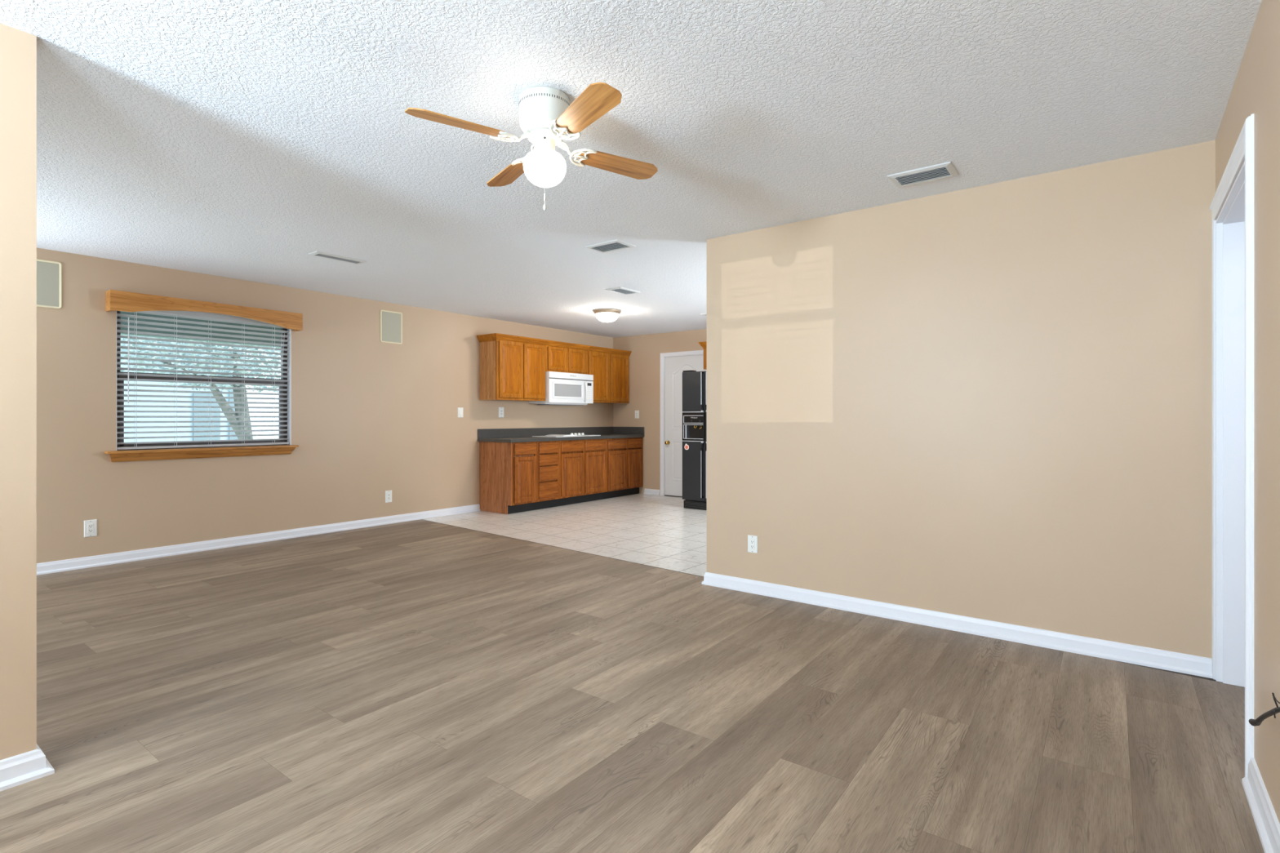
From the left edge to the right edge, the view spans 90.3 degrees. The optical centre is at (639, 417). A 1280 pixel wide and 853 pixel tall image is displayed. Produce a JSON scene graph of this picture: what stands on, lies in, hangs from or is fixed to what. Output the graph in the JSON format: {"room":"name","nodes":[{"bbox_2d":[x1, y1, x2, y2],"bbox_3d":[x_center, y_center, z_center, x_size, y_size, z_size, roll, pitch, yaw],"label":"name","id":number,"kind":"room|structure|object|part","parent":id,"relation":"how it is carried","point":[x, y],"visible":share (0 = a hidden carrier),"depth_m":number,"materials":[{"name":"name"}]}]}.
{"room":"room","nodes":[
{"label":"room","id":0,"kind":"room"},
{"bbox_2d":[0,22,36,759],"bbox_3d":[-3.036,-0.064,0.829,0.120,2.510,3.292,0,0,37],"label":"wall","id":1,"kind":"structure","parent":0,"point":[18,48],"depth_m":2.07,"materials":[{"name":"beige paint"}]},
{"bbox_2d":[0,744,54,791],"bbox_3d":[-2.982,1.139,0.899,0.195,0.084,3.190,0,0,37],"label":"baseboard","id":2,"kind":"structure","parent":1,"relation":"attached to","point":[23,768],"depth_m":2.06,"materials":[{"name":"white paint"}]},
{"bbox_2d":[36,247,613,563],"bbox_3d":[-3.332,-0.064,6.447,0.120,2.510,9.690,0,0,37],"label":"wall","id":3,"kind":"structure","parent":0,"point":[371,417],"depth_m":6.28,"materials":[{"name":"beige paint"}]},
{"bbox_2d":[36,258,62,308],"bbox_3d":[-4.518,-1.009,4.775,0.010,0.356,0.272,0,0,37],"label":"wall speaker","id":4,"kind":"object","parent":3,"relation":"attached to","point":[49,273],"visible":0.52,"depth_m":4.83,"materials":[{"name":"beige plastic"}]},
{"bbox_2d":[84,519,97,537],"bbox_3d":[-4.332,0.876,5.021,0.009,0.132,0.080,0,0,37],"label":"wall outlet","id":5,"kind":"object","parent":3,"relation":"attached to","point":[90,526],"visible":1,"depth_m":5.02,"materials":[{"name":"white plastic"}]},
{"bbox_2d":[87,523,93,533],"bbox_3d":[-4.330,0.876,5.020,0.004,0.072,0.036,0,0,37],"label":"receptacle","id":6,"kind":"object","parent":5,"relation":"attached to","point":[90,526],"depth_m":5.02,"materials":[{"name":"white plastic"}]},
{"bbox_2d":[104,311,298,462],"bbox_3d":[-3.848,-0.286,5.680,0.215,1.292,1.467,0,0,37],"label":"window","id":7,"kind":"structure","parent":3,"relation":"in","point":[157,454],"depth_m":5.72,"materials":[{"name":"brown metal"}]},
{"bbox_3d":[-3.896,-0.346,5.747,0.047,0.055,1.299,0,0,37],"label":"meeting rail","id":8,"kind":"part","parent":7,"relation":"part of","materials":[{"name":"brown metal"}]},
{"bbox_3d":[-3.832,0.316,5.668,0.175,0.089,1.467,0,0,37],"label":"sill","id":9,"kind":"part","parent":7,"relation":"part of","materials":[{"name":"brown wood"}]},
{"bbox_3d":[-3.890,-0.036,5.742,0.028,0.565,1.279,0,0,37],"label":"sash","id":10,"kind":"part","parent":7,"relation":"part of","materials":[{"name":"brown metal"}]},
{"bbox_2d":[116,311,288,449],"bbox_3d":[-3.849,-0.331,5.710,0.071,1.189,1.346,0,0,37],"label":"window blind","id":11,"kind":"object","parent":7,"relation":"attached to","point":[186,314],"visible":0.95,"depth_m":5.65,"materials":[{"name":"white plastic"}]},
{"bbox_3d":[-4.184,-0.314,5.284,0.054,1.150,0.010,0,0,37],"label":"ladder cord","id":12,"kind":"part","parent":11,"relation":"part of","materials":[{"name":"white fabric"}]},
{"bbox_3d":[-4.013,-0.314,5.509,0.054,1.150,0.010,0,0,37],"label":"ladder cord","id":13,"kind":"part","parent":11,"relation":"part of","materials":[{"name":"fabric"}]},
{"bbox_3d":[-3.857,0.255,5.715,0.048,0.019,1.337,0,0,37],"label":"rail","id":14,"kind":"part","parent":11,"relation":"part of","materials":[{"name":"white plastic"}]},
{"bbox_3d":[-3.857,-0.314,5.715,0.054,1.150,0.010,0,0,37],"label":"ladder cord","id":15,"kind":"part","parent":11,"relation":"part of","materials":[{"name":"white fabric"}]},
{"bbox_3d":[-3.692,-0.314,5.933,0.054,1.150,0.010,0,0,37],"label":"ladder cord","id":16,"kind":"part","parent":11,"relation":"part of","materials":[{"name":"white fabric"}]},
{"bbox_3d":[-3.532,-0.314,6.144,0.054,1.150,0.010,0,0,37],"label":"ladder cord","id":17,"kind":"part","parent":11,"relation":"part of","materials":[{"name":"fabric"}]},
{"bbox_2d":[105,289,302,331],"bbox_3d":[-3.781,-0.927,5.647,0.130,0.160,1.477,0,0,37],"label":"window valance","id":18,"kind":"object","parent":3,"relation":"attached to","point":[117,300],"visible":1,"depth_m":5.45,"materials":[{"name":"brown wood"}]},
{"bbox_2d":[36,503,479,575],"bbox_3d":[-4.077,1.139,5.343,0.026,0.084,6.790,0,0,37],"label":"baseboard","id":19,"kind":"structure","parent":3,"relation":"attached to","point":[42,568],"depth_m":5.79,"materials":[{"name":"white paint"}]},
{"bbox_2d":[385,490,391,502],"bbox_3d":[-2.785,0.879,7.061,0.009,0.132,0.080,0,0,37],"label":"wall outlet","id":20,"kind":"object","parent":3,"relation":"attached to","point":[388,493],"visible":1,"depth_m":7.05,"materials":[{"name":"white plastic"}]},
{"bbox_2d":[380,310,402,344],"bbox_3d":[-2.765,-1.003,7.087,0.010,0.356,0.263,0,0,37],"label":"wall speaker","id":21,"kind":"object","parent":3,"relation":"attached to","point":[391,322],"visible":1,"depth_m":7.09,"materials":[{"name":"beige plastic"}]},
{"bbox_2d":[457,407,462,417],"bbox_3d":[-2.203,-0.059,7.825,0.013,0.122,0.078,0,0,37],"label":"light switch","id":22,"kind":"object","parent":3,"relation":"attached to","point":[460,409],"visible":1,"depth_m":7.82,"materials":[{"name":"white plastic"}]},
{"bbox_2d":[498,407,503,417],"bbox_3d":[-1.815,-0.064,8.341,0.009,0.135,0.085,0,0,37],"label":"wall outlet","id":23,"kind":"object","parent":3,"relation":"attached to","point":[500,409],"visible":1,"depth_m":8.33,"materials":[{"name":"white plastic"}]},
{"bbox_2d":[476,333,547,401],"bbox_3d":[-1.643,-0.625,8.262,0.376,0.812,0.886,0,0,37],"label":"upper cabinet","id":24,"kind":"object","parent":3,"relation":"attached to","point":[513,367],"visible":1,"depth_m":8.06,"materials":[{"name":"brown wood"}]},
{"bbox_3d":[-1.626,-0.603,8.045,0.019,0.718,0.387,0,0,37],"label":"door","id":25,"kind":"part","parent":24,"relation":"part of","materials":[{"name":"brown wood"}]},
{"bbox_3d":[-1.623,-0.603,8.043,0.008,0.602,0.271,0,0,37],"label":"raised panel","id":26,"kind":"part","parent":24,"relation":"part of","materials":[{"name":"brown wood"}]},
{"bbox_3d":[-1.643,-0.989,8.262,0.376,0.084,0.886,0,0,37],"label":"crown moulding","id":27,"kind":"part","parent":24,"relation":"part of","materials":[{"name":"brown wood"}]},
{"bbox_3d":[-1.527,-0.602,8.207,0.020,0.765,0.834,0,0,37],"label":"frame","id":28,"kind":"part","parent":24,"relation":"part of","materials":[{"name":"brown wood"}]},
{"bbox_3d":[-1.385,-0.603,8.362,0.019,0.718,0.370,0,0,37],"label":"door","id":29,"kind":"part","parent":24,"relation":"part of","materials":[{"name":"brown wood"}]},
{"bbox_3d":[-1.383,-0.603,8.360,0.008,0.602,0.254,0,0,37],"label":"raised panel","id":30,"kind":"part","parent":24,"relation":"part of","materials":[{"name":"brown wood"}]},
{"bbox_2d":[545,340,590,374],"bbox_3d":[-1.122,-0.823,8.951,0.376,0.417,0.839,0,0,37],"label":"upper cabinet","id":31,"kind":"object","parent":3,"relation":"attached to","point":[560,357],"visible":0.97,"depth_m":8.82,"materials":[{"name":"brown wood"}]},
{"bbox_3d":[-1.125,-0.800,8.705,0.019,0.323,0.365,0,0,37],"label":"door","id":32,"kind":"part","parent":31,"relation":"part of","materials":[{"name":"brown wood"}]},
{"bbox_3d":[-1.123,-0.800,8.703,0.008,0.226,0.268,0,0,37],"label":"raised panel","id":33,"kind":"part","parent":31,"relation":"part of","materials":[{"name":"brown wood"}]},
{"bbox_2d":[528,371,593,405],"bbox_3d":[-1.078,-0.391,8.955,0.440,0.444,0.890,0,0,37],"label":"microwave","id":34,"kind":"object","parent":31,"relation":"attached to","point":[562,388],"visible":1,"depth_m":8.78,"materials":[{"name":"white"}]},
{"bbox_3d":[-1.000,-0.359,8.784,0.022,0.320,0.712,0,0,37],"label":"door","id":35,"kind":"part","parent":34,"relation":"part of","materials":[{"name":"white"}]},
{"bbox_3d":[-0.769,-0.359,9.044,0.054,0.291,0.022,0,0,37],"label":"handle","id":36,"kind":"part","parent":34,"relation":"part of","materials":[{"name":"white"}]},
{"bbox_3d":[-0.733,-0.359,9.143,0.016,0.320,0.174,0,0,37],"label":"control panel","id":37,"kind":"part","parent":34,"relation":"part of","materials":[{"name":"white"}]},
{"bbox_3d":[-0.992,-0.989,8.853,0.052,0.084,0.839,0,0,37],"label":"crown moulding","id":38,"kind":"part","parent":31,"relation":"part of","materials":[{"name":"brown wood"}]},
{"bbox_3d":[-0.888,-0.800,9.018,0.019,0.323,0.360,0,0,37],"label":"door","id":39,"kind":"part","parent":31,"relation":"part of","materials":[{"name":"brown wood"}]},
{"bbox_3d":[-0.885,-0.800,9.016,0.008,0.226,0.262,0,0,37],"label":"raised panel","id":40,"kind":"part","parent":31,"relation":"part of","materials":[{"name":"brown wood"}]},
{"bbox_2d":[587,346,631,403],"bbox_3d":[-0.574,-0.625,9.673,0.376,0.812,0.972,0,0,37],"label":"upper cabinet","id":41,"kind":"object","parent":3,"relation":"attached to","point":[610,367],"visible":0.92,"depth_m":9.60,"materials":[{"name":"brown wood"}]},
{"bbox_3d":[-0.602,-0.603,9.395,0.019,0.718,0.445,0,0,37],"label":"door","id":42,"kind":"part","parent":41,"relation":"part of","materials":[{"name":"brown wood"}]},
{"bbox_3d":[-0.600,-0.603,9.393,0.008,0.602,0.329,0,0,37],"label":"raised panel","id":43,"kind":"part","parent":41,"relation":"part of","materials":[{"name":"brown wood"}]},
{"bbox_3d":[-0.445,-0.989,9.575,0.052,0.084,0.972,0,0,37],"label":"crown moulding","id":44,"kind":"part","parent":41,"relation":"part of","materials":[{"name":"brown wood"}]},
{"bbox_3d":[-0.309,-0.603,9.781,0.019,0.718,0.435,0,0,37],"label":"door","id":45,"kind":"part","parent":41,"relation":"part of","materials":[{"name":"brown wood"}]},
{"bbox_3d":[-0.307,-0.603,9.779,0.008,0.602,0.319,0,0,37],"label":"raised panel","id":46,"kind":"part","parent":41,"relation":"part of","materials":[{"name":"brown wood"}]},
{"bbox_2d":[422,493,706,576],"bbox_3d":[0.795,1.180,6.834,6.230,0.001,4.088,0,0,37],"label":"tile","id":47,"kind":"structure","parent":0,"point":[649,530],"depth_m":6.75,"materials":[{"name":"beige tile"}]},
{"bbox_2d":[555,439,606,506],"bbox_3d":[-1.000,0.743,8.915,0.614,0.872,0.959,0,0,37],"label":"base cabinet","id":48,"kind":"object","parent":47,"relation":"on","point":[582,463],"visible":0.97,"depth_m":8.70,"materials":[{"name":"brown wood"}]},
{"bbox_3d":[-0.904,0.398,8.550,0.019,0.137,0.435,0,0,37],"label":"drawer","id":49,"kind":"part","parent":48,"relation":"part of","materials":[{"name":"brown wood"}]},
{"bbox_3d":[-0.904,0.766,8.550,0.019,0.560,0.435,0,0,37],"label":"door","id":50,"kind":"part","parent":48,"relation":"part of","materials":[{"name":"brown wood"}]},
{"bbox_3d":[-0.901,0.766,8.548,0.008,0.444,0.319,0,0,37],"label":"raised panel","id":51,"kind":"part","parent":48,"relation":"part of","materials":[{"name":"brown wood"}]},
{"bbox_3d":[-0.620,0.398,8.925,0.019,0.137,0.435,0,0,37],"label":"drawer","id":52,"kind":"part","parent":48,"relation":"part of","materials":[{"name":"brown wood"}]},
{"bbox_3d":[-0.620,0.766,8.925,0.019,0.560,0.435,0,0,37],"label":"door","id":53,"kind":"part","parent":48,"relation":"part of","materials":[{"name":"brown wood"}]},
{"bbox_3d":[-0.617,0.766,8.923,0.008,0.444,0.319,0,0,37],"label":"raised panel","id":54,"kind":"part","parent":48,"relation":"part of","materials":[{"name":"brown wood"}]},
{"bbox_2d":[681,370,706,510],"bbox_3d":[1.165,0.287,8.313,0.908,1.782,0.942,0,0,37],"label":"refrigerator","id":55,"kind":"object","parent":47,"relation":"on","point":[694,382],"visible":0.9,"depth_m":8.14,"materials":[{"name":"black metal"}]},
{"bbox_2d":[684,444,688,449],"bbox_3d":[0.601,0.381,8.200,0.068,0.079,0.004,0,0,37],"label":"magnet","id":56,"kind":"object","parent":55,"relation":"attached to","point":[686,446],"visible":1,"depth_m":8.20,"materials":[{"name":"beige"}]},
{"bbox_3d":[0.691,0.128,8.157,0.297,0.303,0.044,0,0,37],"label":"dispenser trim","id":57,"kind":"part","parent":55,"relation":"part of","materials":[{"name":"silver metal"}]},
{"bbox_3d":[0.699,-0.328,8.166,0.343,0.513,0.060,0,0,37],"label":"freezer door","id":58,"kind":"part","parent":55,"relation":"part of","materials":[{"name":"black metal"}]},
{"bbox_3d":[0.699,0.686,8.166,0.343,0.754,0.060,0,0,37],"label":"door panel","id":59,"kind":"part","parent":55,"relation":"part of","materials":[{"name":"black metal"}]},
{"bbox_3d":[0.783,-0.328,8.040,0.020,0.493,0.040,0,0,37],"label":"handle","id":60,"kind":"part","parent":55,"relation":"part of","materials":[{"name":"silver"}]},
{"bbox_3d":[0.783,0.670,8.040,0.020,0.702,0.040,0,0,37],"label":"handle","id":61,"kind":"part","parent":55,"relation":"part of","materials":[{"name":"silver"}]},
{"bbox_3d":[1.064,0.239,7.890,0.557,1.647,0.060,0,0,37],"label":"fridge door","id":62,"kind":"part","parent":55,"relation":"part of","materials":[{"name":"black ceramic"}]},
{"bbox_3d":[0.841,-0.328,7.996,0.020,0.493,0.040,0,0,37],"label":"handle","id":63,"kind":"part","parent":55,"relation":"part of","materials":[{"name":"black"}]},
{"bbox_3d":[0.841,0.670,7.996,0.020,0.702,0.040,0,0,37],"label":"handle","id":64,"kind":"part","parent":55,"relation":"part of","materials":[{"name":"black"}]},
{"bbox_2d":[0,0,1262,337],"bbox_3d":[-0.401,-1.304,3.535,8.310,0.090,10.790,0,0,37],"label":"ceiling","id":65,"kind":"structure","parent":0,"point":[242,140],"depth_m":2.67,"materials":[{"name":"white paint"}]},
{"bbox_2d":[308,250,365,263],"bbox_3d":[-2.393,-1.260,5.045,0.135,0.013,0.400,0,0,37],"label":"ceiling vent","id":66,"kind":"object","parent":65,"relation":"in","point":[316,253],"visible":1,"depth_m":5.01,"materials":[{"name":"white metal"}]},
{"bbox_2d":[404,81,657,210],"bbox_3d":[-0.377,-1.023,2.514,0.790,0.470,0.796,0,0,11],"label":"ceiling fan","id":67,"kind":"object","parent":65,"relation":"hanging from","point":[547,114],"visible":1,"depth_m":2.44,"materials":[{"name":"white wood"}]},
{"bbox_3d":[-0.660,-1.073,2.326,0.373,0.005,0.120,0,12,-34],"label":"fan blade","id":68,"kind":"part","parent":67,"relation":"part of","materials":[{"name":"brown wood"}]},
{"bbox_3d":[-0.567,-1.073,2.800,0.120,0.005,0.373,-14,8,-33],"label":"fan blade","id":69,"kind":"part","parent":67,"relation":"part of","materials":[{"name":"brown wood"}]},
{"bbox_3d":[-0.367,-0.964,2.452,0.003,0.234,0.051,0,0,-10],"label":"pull chain","id":70,"kind":"part","parent":67,"relation":"part of","materials":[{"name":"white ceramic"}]},
{"bbox_3d":[-0.376,-0.980,2.516,0.169,0.131,0.169,0,0,37],"label":"light globe","id":71,"kind":"part","parent":67,"relation":"part of","materials":[{"name":"white glass"}]},
{"bbox_3d":[-0.191,-1.073,2.230,0.120,0.005,0.373,14,-8,-32],"label":"fan blade","id":72,"kind":"part","parent":67,"relation":"part of","materials":[{"name":"brown wood"}]},
{"bbox_3d":[-0.093,-1.073,2.707,0.373,0.005,0.120,0,-12,-34],"label":"fan blade","id":73,"kind":"part","parent":67,"relation":"part of","materials":[{"name":"brown wood"}]},
{"bbox_2d":[592,308,621,323],"bbox_3d":[-0.391,-1.193,7.562,0.336,0.146,0.336,0,0,37],"label":"ceiling light","id":74,"kind":"object","parent":65,"relation":"attached to","point":[606,315],"visible":1,"depth_m":7.46,"materials":[{"name":"beige glass"}]},
{"bbox_2d":[584,239,635,253],"bbox_3d":[-0.218,-1.253,4.686,0.315,0.013,0.215,0,0,37],"label":"ceiling vent","id":75,"kind":"object","parent":65,"relation":"in","point":[614,245],"visible":1,"depth_m":4.67,"materials":[{"name":"white metal"}]},
{"bbox_2d":[604,286,640,294],"bbox_3d":[-0.170,-1.257,6.347,0.200,0.013,0.315,0,0,37],"label":"ceiling vent","id":76,"kind":"object","parent":65,"relation":"in","point":[620,290],"visible":1,"depth_m":6.32,"materials":[{"name":"white metal"}]},
{"bbox_2d":[886,161,959,187],"bbox_3d":[1.468,-1.252,3.304,0.305,0.013,0.205,0,0,37],"label":"ceiling vent","id":77,"kind":"object","parent":65,"relation":"in","point":[944,170],"visible":1,"depth_m":3.29,"materials":[{"name":"white metal"}]},
{"bbox_2d":[0,519,1264,852],"bbox_3d":[-0.346,1.196,3.494,8.848,0.030,10.790,0,0,37],"label":"floor","id":78,"kind":"structure","parent":0,"point":[420,686],"depth_m":2.44,"materials":[{"name":"grey wood"}]},
{"bbox_2d":[479,441,537,514],"bbox_3d":[-1.660,0.743,8.044,0.614,0.872,0.427,0,0,37],"label":"base cabinet","id":79,"kind":"object","parent":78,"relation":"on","point":[508,471],"visible":0.99,"depth_m":7.87,"materials":[{"name":"brown wood"}]},
{"bbox_3d":[-1.795,0.743,7.883,0.594,0.872,0.006,0,0,37],"label":"panel","id":80,"kind":"part","parent":79,"relation":"part of","materials":[{"name":"brown wood"}]},
{"bbox_3d":[-1.436,0.689,7.879,0.020,0.764,0.421,0,0,37],"label":"frame","id":81,"kind":"part","parent":79,"relation":"part of","materials":[{"name":"brown wood"}]},
{"bbox_3d":[-1.414,0.398,7.877,0.019,0.137,0.355,0,0,37],"label":"drawer","id":82,"kind":"part","parent":79,"relation":"part of","materials":[{"name":"brown wood"}]},
{"bbox_3d":[-1.414,0.766,7.877,0.019,0.560,0.355,0,0,37],"label":"door","id":83,"kind":"part","parent":79,"relation":"part of","materials":[{"name":"brown wood"}]},
{"bbox_3d":[-1.412,0.766,7.875,0.008,0.444,0.239,0,0,37],"label":"raised panel","id":84,"kind":"part","parent":79,"relation":"part of","materials":[{"name":"brown wood"}]},
{"bbox_2d":[477,426,644,442],"bbox_3d":[-0.992,0.228,8.917,0.624,0.158,2.684,0,0,37],"label":"countertop","id":85,"kind":"structure","parent":79,"relation":"on","point":[493,435],"depth_m":8.81,"materials":[{"name":"grey laminate"}]},
{"bbox_2d":[532,432,600,437],"bbox_3d":[-1.018,0.245,8.903,0.460,0.042,0.900,0,0,37],"label":"cooktop","id":86,"kind":"object","parent":85,"relation":"in","point":[575,434],"visible":1,"depth_m":8.77,"materials":[{"name":"white metal"}]},
{"bbox_2d":[545,434,577,435],"bbox_3d":[-1.092,0.248,8.822,0.340,0.016,0.300,0,0,37],"label":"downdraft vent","id":87,"kind":"object","parent":86,"relation":"attached to","point":[548,434],"depth_m":8.77,"materials":[{"name":"white metal"}]},
{"bbox_3d":[-1.018,0.261,8.903,0.460,0.010,0.900,0,0,37],"label":"plate","id":88,"kind":"part","parent":86,"relation":"part of","materials":[{"name":"white"}]},
{"bbox_2d":[533,440,559,510],"bbox_3d":[-1.410,0.743,8.374,0.614,0.872,0.397,0,0,37],"label":"base cabinet","id":89,"kind":"object","parent":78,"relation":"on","point":[548,452],"visible":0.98,"depth_m":8.18,"materials":[{"name":"brown wood"}]},
{"bbox_3d":[-1.173,0.941,8.194,0.019,0.210,0.342,0,0,37],"label":"drawer","id":90,"kind":"part","parent":89,"relation":"part of","materials":[{"name":"brown wood"}]},
{"bbox_3d":[-1.173,0.726,8.194,0.019,0.190,0.342,0,0,37],"label":"drawer","id":91,"kind":"part","parent":89,"relation":"part of","materials":[{"name":"brown wood"}]},
{"bbox_3d":[-1.173,0.548,8.194,0.019,0.135,0.342,0,0,37],"label":"drawer","id":92,"kind":"part","parent":89,"relation":"part of","materials":[{"name":"brown wood"}]},
{"bbox_3d":[-1.173,0.398,8.194,0.019,0.137,0.342,0,0,37],"label":"drawer","id":93,"kind":"part","parent":89,"relation":"part of","materials":[{"name":"brown wood"}]},
{"bbox_2d":[602,437,642,499],"bbox_3d":[-0.448,0.743,9.643,0.614,0.872,0.867,0,0,37],"label":"base cabinet","id":94,"kind":"object","parent":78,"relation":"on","point":[624,455],"visible":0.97,"depth_m":9.43,"materials":[{"name":"brown wood"}]},
{"bbox_3d":[-0.326,0.766,9.307,0.008,0.444,0.304,0,0,37],"label":"raised panel","id":95,"kind":"part","parent":94,"relation":"part of","materials":[{"name":"brown wood"}]},
{"bbox_3d":[-0.328,0.398,9.309,0.019,0.137,0.420,0,0,37],"label":"drawer","id":96,"kind":"part","parent":94,"relation":"part of","materials":[{"name":"brown wood"}]},
{"bbox_3d":[-0.328,0.766,9.309,0.019,0.560,0.420,0,0,37],"label":"door","id":97,"kind":"part","parent":94,"relation":"part of","materials":[{"name":"brown wood"}]},
{"bbox_3d":[-0.071,0.398,9.648,0.019,0.137,0.350,0,0,37],"label":"drawer","id":98,"kind":"part","parent":94,"relation":"part of","materials":[{"name":"brown wood"}]},
{"bbox_3d":[-0.071,0.766,9.648,0.019,0.560,0.350,0,0,37],"label":"door","id":99,"kind":"part","parent":94,"relation":"part of","materials":[{"name":"brown wood"}]},
{"bbox_3d":[-0.069,0.766,9.646,0.008,0.444,0.234,0,0,37],"label":"raised panel","id":100,"kind":"part","parent":94,"relation":"part of","materials":[{"name":"brown wood"}]},
{"bbox_2d":[613,328,706,495],"bbox_3d":[2.041,-0.064,8.379,6.110,2.510,0.120,0,0,37],"label":"wall","id":101,"kind":"structure","parent":0,"point":[646,349],"depth_m":9.76,"materials":[{"name":"beige paint"}]},
{"bbox_2d":[635,410,639,418],"bbox_3d":[-0.050,-0.044,9.883,0.078,0.122,0.009,0,0,37],"label":"wall outlet","id":102,"kind":"object","parent":101,"relation":"attached to","point":[637,412],"visible":1,"depth_m":9.88,"materials":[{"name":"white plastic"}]},
{"bbox_2d":[644,488,659,495],"bbox_3d":[0.178,1.139,9.699,0.285,0.084,0.026,0,0,37],"label":"baseboard","id":103,"kind":"structure","parent":101,"relation":"attached to","point":[646,491],"depth_m":9.70,"materials":[{"name":"white paint"}]},
{"bbox_2d":[660,350,706,497],"bbox_3d":[0.707,0.081,9.374,1.000,2.200,0.206,0,0,37],"label":"door","id":104,"kind":"structure","parent":101,"relation":"in","point":[673,365],"depth_m":9.48,"materials":[{"name":"white paint"}]},
{"bbox_3d":[0.406,0.381,9.515,0.060,0.060,0.068,0,0,37],"label":"knob","id":105,"kind":"part","parent":104,"relation":"part of","materials":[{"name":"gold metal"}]},
{"bbox_3d":[0.684,0.646,9.344,0.520,0.590,0.006,0,0,37],"label":"panel","id":106,"kind":"part","parent":104,"relation":"part of","materials":[{"name":"white paint"}]},
{"bbox_3d":[0.684,-0.304,9.344,0.520,0.970,0.006,0,0,37],"label":"panel","id":107,"kind":"part","parent":104,"relation":"part of","materials":[{"name":"white paint"}]},
{"bbox_2d":[697,341,706,369],"bbox_3d":[1.328,-0.845,8.591,1.024,0.372,0.401,0,0,37],"label":"upper cabinet","id":108,"kind":"object","parent":101,"relation":"attached to","point":[703,344],"visible":0.15,"depth_m":8.71,"materials":[{"name":"brown wood"}]},
{"bbox_3d":[1.328,-0.989,8.591,1.024,0.084,0.401,0,0,37],"label":"crown moulding","id":109,"kind":"part","parent":108,"relation":"part of","materials":[{"name":"brown wood"}]},
{"bbox_3d":[1.265,-0.822,8.465,0.972,0.325,0.020,0,0,37],"label":"frame","id":110,"kind":"part","parent":108,"relation":"part of","materials":[{"name":"brown wood"}]},
{"bbox_3d":[1.063,-0.811,8.594,0.450,0.255,0.019,0,0,37],"label":"cabinet door","id":111,"kind":"part","parent":108,"relation":"part of","materials":[{"name":"brown wood"}]},
{"bbox_2d":[706,139,1215,658],"bbox_3d":[1.625,-0.064,3.712,2.805,2.510,0.120,0,0,37],"label":"wall partition","id":112,"kind":"structure","parent":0,"point":[991,402],"depth_m":3.45,"materials":[{"name":"beige paint"}]},
{"bbox_2d":[747,534,757,553],"bbox_3d":[0.758,0.855,4.289,0.074,0.116,0.009,0,0,37],"label":"wall outlet","id":113,"kind":"object","parent":112,"relation":"attached to","point":[752,540],"visible":1,"depth_m":4.29,"materials":[{"name":"white plastic"}]},
{"bbox_2d":[750,538,754,549],"bbox_3d":[0.757,0.855,4.287,0.034,0.067,0.004,0,0,37],"label":"receptacle","id":114,"kind":"object","parent":113,"relation":"attached to","point":[752,540],"depth_m":4.29,"materials":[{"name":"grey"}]},
{"bbox_2d":[701,572,1212,678],"bbox_3d":[1.560,1.139,3.757,2.699,0.084,0.166,0,0,37],"label":"baseboard","id":115,"kind":"structure","parent":112,"relation":"attached to","point":[1191,664],"depth_m":3.44,"materials":[{"name":"white paint"}]},
{"bbox_2d":[1215,0,1279,823],"bbox_3d":[0.635,-0.064,0.184,0.120,2.510,6.700,0,0,37],"label":"wall","id":116,"kind":"structure","parent":0,"point":[1255,90],"depth_m":1.88,"materials":[{"name":"beige paint"}]},
{"bbox_2d":[1215,160,1244,687],"bbox_3d":[2.422,0.150,2.394,0.302,2.062,0.942,0,0,37],"label":"door","id":117,"kind":"structure","parent":116,"relation":"attached to","point":[1230,221],"depth_m":2.81,"materials":[{"name":"white paint"}]},
{"bbox_2d":[1209,113,1253,777],"bbox_3d":[2.280,0.104,2.469,0.020,2.153,1.070,0,0,37],"label":"trim","id":118,"kind":"structure","parent":116,"relation":"attached to","point":[1243,149],"depth_m":2.05,"materials":[{"name":"white paint"}]},
{"bbox_2d":[1241,757,1279,852],"bbox_3d":[0.295,1.135,-0.141,0.029,0.092,5.492,0,0,37],"label":"baseboard","id":119,"kind":"structure","parent":116,"relation":"attached to","point":[1264,816],"depth_m":1.83,"materials":[{"name":"white paint"}]},
{"bbox_2d":[1248,693,1279,726],"bbox_3d":[1.563,0.747,1.568,0.051,0.232,0.539,0,0,32],"label":"cable","id":120,"kind":"object","parent":116,"relation":"attached to","point":[1258,721],"visible":1,"depth_m":1.59,"materials":[{"name":"black rubber"}]},
{"label":"outside","id":121,"kind":"structure","parent":0,"visible":0},
{"bbox_2d":[253,435,278,439],"bbox_3d":[-23.527,1.506,24.111,53.370,0.050,70.000,0,0,37],"label":"lawn","id":122,"kind":"structure","parent":121,"point":[254,437],"depth_m":47.47,"materials":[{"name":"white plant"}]},
{"bbox_2d":[120,334,205,373],"bbox_3d":[-12.623,-1.013,14.666,4.700,5.010,4.765,0,0,37],"label":"tree","id":123,"kind":"object","parent":122,"relation":"on","point":[161,347],"visible":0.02,"depth_m":15.27,"materials":[{"name":"green plant"}]},
{"bbox_2d":[120,334,238,442],"bbox_3d":[-16.125,-1.469,18.374,4.500,5.900,7.400,0,0,37],"label":"house","id":124,"kind":"structure","parent":122,"relation":"on","point":[139,440],"depth_m":18.50,"materials":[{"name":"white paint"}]},
{"bbox_2d":[120,334,280,439],"bbox_3d":[-8.122,-0.547,12.788,3.856,4.091,3.857,0,0,37],"label":"tree","id":125,"kind":"object","parent":122,"relation":"on","point":[122,339],"visible":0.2,"depth_m":12.29,"materials":[{"name":"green plant"}]},
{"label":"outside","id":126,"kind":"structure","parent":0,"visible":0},
{"bbox_2d":[120,311,280,347],"bbox_3d":[-3.250,-1.006,8.111,1.720,0.285,15.000,0,0,37],"label":"porch roof","id":127,"kind":"structure","parent":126,"point":[122,312],"depth_m":7.08,"materials":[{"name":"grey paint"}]}
]}

